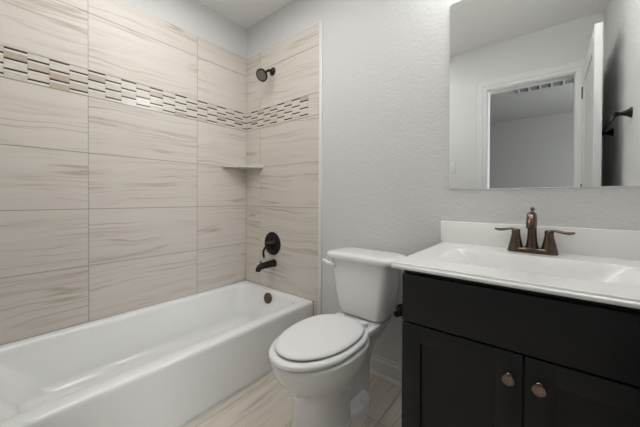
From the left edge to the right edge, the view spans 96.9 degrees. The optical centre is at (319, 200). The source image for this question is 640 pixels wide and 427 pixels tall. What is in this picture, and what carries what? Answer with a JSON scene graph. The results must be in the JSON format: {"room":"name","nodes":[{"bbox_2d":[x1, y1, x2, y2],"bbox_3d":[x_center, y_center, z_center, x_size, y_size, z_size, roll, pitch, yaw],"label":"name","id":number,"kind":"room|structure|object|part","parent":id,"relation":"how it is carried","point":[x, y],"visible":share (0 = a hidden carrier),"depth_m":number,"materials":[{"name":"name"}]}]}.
{"room":"bathroom","nodes":[
{"label":"bathroom","id":0,"kind":"room"},
{"bbox_2d":[0,0,246,345],"bbox_3d":[-1.170,-0.234,1.833,0.110,2.454,1.800,1,1,39],"label":"wall","id":1,"kind":"structure","parent":0,"point":[120,120],"depth_m":1.69,"materials":[{"name":"beige tile"}]},
{"bbox_2d":[196,0,292,28],"bbox_3d":[-0.226,-1.491,1.060,2.530,0.080,1.800,1,1,39],"label":"ceiling","id":2,"kind":"structure","parent":0,"point":[246,13],"depth_m":2.15,"materials":[{"name":"paint"}]},
{"bbox_2d":[181,370,401,426],"bbox_3d":[-0.268,1.033,1.040,2.330,0.060,1.700,1,1,39],"label":"floor","id":3,"kind":"structure","parent":0,"point":[265,403],"depth_m":1.36,"materials":[{"name":"tile"}]},
{"bbox_2d":[0,281,312,426],"bbox_3d":[-0.833,0.841,1.568,0.762,0.311,1.571,1,1,39],"label":"bathtub","id":4,"kind":"object","parent":3,"relation":"on","point":[168,363],"visible":0.97,"depth_m":1.43,"materials":[{"name":"white ceramic"}]},
{"bbox_3d":[-0.392,0.731,2.125,0.080,0.079,0.023,1,1,39],"label":"overflow plate","id":5,"kind":"part","parent":4,"relation":"part of","materials":[{"name":"brown metal"}]},
{"bbox_2d":[269,247,405,426],"bbox_3d":[0.079,0.641,1.343,0.420,0.721,0.742,1,1,39],"label":"toilet","id":6,"kind":"object","parent":3,"relation":"on","point":[323,360],"visible":0.98,"depth_m":1.25,"materials":[{"name":"white ceramic"}]},
{"bbox_3d":[-0.006,0.617,1.251,0.350,0.022,0.494,1,1,39],"label":"seat","id":7,"kind":"part","parent":6,"relation":"part of","materials":[{"name":"white plastic"}]},
{"bbox_3d":[0.001,0.595,1.262,0.316,0.022,0.456,1,1,39],"label":"seat lid","id":8,"kind":"part","parent":6,"relation":"part of","materials":[{"name":"white plastic"}]},
{"bbox_3d":[0.049,0.344,1.565,0.089,0.043,0.035,1,1,39],"label":"flush lever","id":9,"kind":"part","parent":6,"relation":"part of","materials":[{"name":"white plastic"}]},
{"bbox_3d":[0.247,0.468,1.545,0.357,0.309,0.198,1,1,39],"label":"tank","id":10,"kind":"part","parent":6,"relation":"part of","materials":[{"name":"white ceramic"}]},
{"bbox_3d":[0.245,0.298,1.540,0.416,0.038,0.224,1,1,39],"label":"tank lid","id":11,"kind":"part","parent":6,"relation":"part of","materials":[{"name":"white ceramic"}]},
{"bbox_2d":[402,270,639,426],"bbox_3d":[0.713,0.618,0.945,0.691,0.781,0.604,1,1,39],"label":"vanity cabinet","id":12,"kind":"object","parent":3,"relation":"on","point":[475,354],"visible":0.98,"depth_m":0.75,"materials":[{"name":"black paint"}]},
{"bbox_2d":[394,304,401,316],"bbox_3d":[0.486,0.598,1.467,0.226,0.069,0.082,1,1,39],"label":"toilet paper holder","id":13,"kind":"object","parent":12,"relation":"attached to","point":[398,312],"visible":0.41,"depth_m":1.51,"materials":[{"name":"brown metal"}]},
{"bbox_3d":[0.406,0.650,0.853,0.329,0.492,0.019,1,1,39],"label":"door","id":14,"kind":"part","parent":12,"relation":"part of","materials":[{"name":"black paint"}]},
{"bbox_3d":[0.497,0.469,0.748,0.030,0.030,0.028,1,1,39],"label":"knob","id":15,"kind":"part","parent":12,"relation":"part of","materials":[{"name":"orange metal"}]},
{"bbox_2d":[391,221,639,308],"bbox_3d":[0.703,0.219,0.955,0.728,0.230,0.600,1,1,39],"label":"countertop","id":16,"kind":"structure","parent":12,"relation":"on","point":[591,264],"depth_m":1.00,"materials":[{"name":"stone"}]},
{"bbox_2d":[495,207,574,255],"bbox_3d":[0.816,0.116,1.093,0.256,0.181,0.146,1,1,39],"label":"faucet","id":17,"kind":"object","parent":16,"relation":"on","point":[548,247],"visible":1,"depth_m":1.10,"materials":[{"name":"brown metal"}]},
{"bbox_3d":[0.783,0.152,1.176,0.102,0.083,0.054,1,1,39],"label":"handle","id":18,"kind":"part","parent":17,"relation":"part of","materials":[{"name":"brown metal"}]},
{"bbox_3d":[0.814,0.115,1.091,0.047,0.150,0.140,1,1,39],"label":"spout","id":19,"kind":"part","parent":17,"relation":"part of","materials":[{"name":"brown metal"}]},
{"bbox_3d":[0.843,0.196,1.127,0.164,0.020,0.058,1,1,39],"label":"plate","id":20,"kind":"part","parent":17,"relation":"part of","materials":[{"name":"brown metal"}]},
{"bbox_3d":[0.903,0.153,1.079,0.102,0.083,0.054,1,1,39],"label":"handle","id":21,"kind":"part","parent":17,"relation":"part of","materials":[{"name":"brown metal"}]},
{"bbox_3d":[0.547,0.469,0.708,0.030,0.030,0.028,1,1,39],"label":"knob","id":22,"kind":"part","parent":12,"relation":"part of","materials":[{"name":"orange metal"}]},
{"bbox_3d":[0.672,0.652,0.637,0.345,0.492,0.019,1,1,39],"label":"door","id":23,"kind":"part","parent":12,"relation":"part of","materials":[{"name":"black paint"}]},
{"bbox_2d":[246,0,639,363],"bbox_3d":[0.340,-0.226,1.692,2.430,2.454,0.112,1,1,39],"label":"wall","id":24,"kind":"structure","parent":0,"point":[349,131],"depth_m":1.72,"materials":[{"name":"grey paint"}]},
{"bbox_2d":[222,164,263,169],"bbox_3d":[-0.612,-0.274,2.248,0.231,0.024,0.231,1,1,39],"label":"corner shelf","id":25,"kind":"object","parent":24,"relation":"attached to","point":[234,166],"visible":1,"depth_m":2.24,"materials":[{"name":"beige stone"}]},
{"bbox_2d":[256,67,274,81],"bbox_3d":[-0.408,-0.962,2.138,0.094,0.137,0.141,1,1,39],"label":"showerhead","id":26,"kind":"object","parent":24,"relation":"attached to","point":[261,74],"visible":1,"depth_m":2.11,"materials":[{"name":"brown metal"}]},
{"bbox_3d":[-0.435,-0.931,2.105,0.073,0.061,0.046,1,1,39],"label":"nozzle plate","id":27,"kind":"part","parent":26,"relation":"part of","materials":[{"name":"black metal"}]},
{"bbox_2d":[255,259,276,271],"bbox_3d":[-0.407,0.485,2.125,0.062,0.074,0.171,1,1,39],"label":"tub spout","id":28,"kind":"object","parent":24,"relation":"attached to","point":[271,263],"visible":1,"depth_m":2.11,"materials":[{"name":"brown metal"}]},
{"bbox_2d":[262,232,280,257],"bbox_3d":[-0.392,0.343,2.170,0.180,0.202,0.078,1,1,39],"label":"shower valve","id":29,"kind":"object","parent":24,"relation":"attached to","point":[272,241],"visible":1,"depth_m":2.17,"materials":[{"name":"brown metal"}]},
{"bbox_3d":[-0.307,-0.107,2.155,0.822,2.203,0.011,1,1,39],"label":"edge trim","id":30,"kind":"part","parent":24,"relation":"part of","materials":[{"name":"beige tile"}]},
{"bbox_2d":[369,353,401,386],"bbox_3d":[0.320,0.949,1.640,0.817,0.105,0.026,1,1,39],"label":"baseboard","id":31,"kind":"structure","parent":24,"relation":"attached to","point":[389,370],"depth_m":1.59,"materials":[{"name":"white paint"}]},
{"bbox_2d":[441,221,639,260],"bbox_3d":[0.885,0.155,1.179,0.728,0.105,0.022,1,1,39],"label":"backsplash","id":32,"kind":"structure","parent":24,"relation":"attached to","point":[608,243],"depth_m":1.11,"materials":[{"name":"stone"}]},
{"bbox_2d":[449,0,639,188],"bbox_3d":[0.896,-0.504,1.177,0.674,0.902,0.006,1,1,39],"label":"wall mirror","id":33,"kind":"object","parent":24,"relation":"attached to","point":[543,93],"visible":1,"depth_m":1.16,"materials":[{"name":"white mirror"}]}
]}

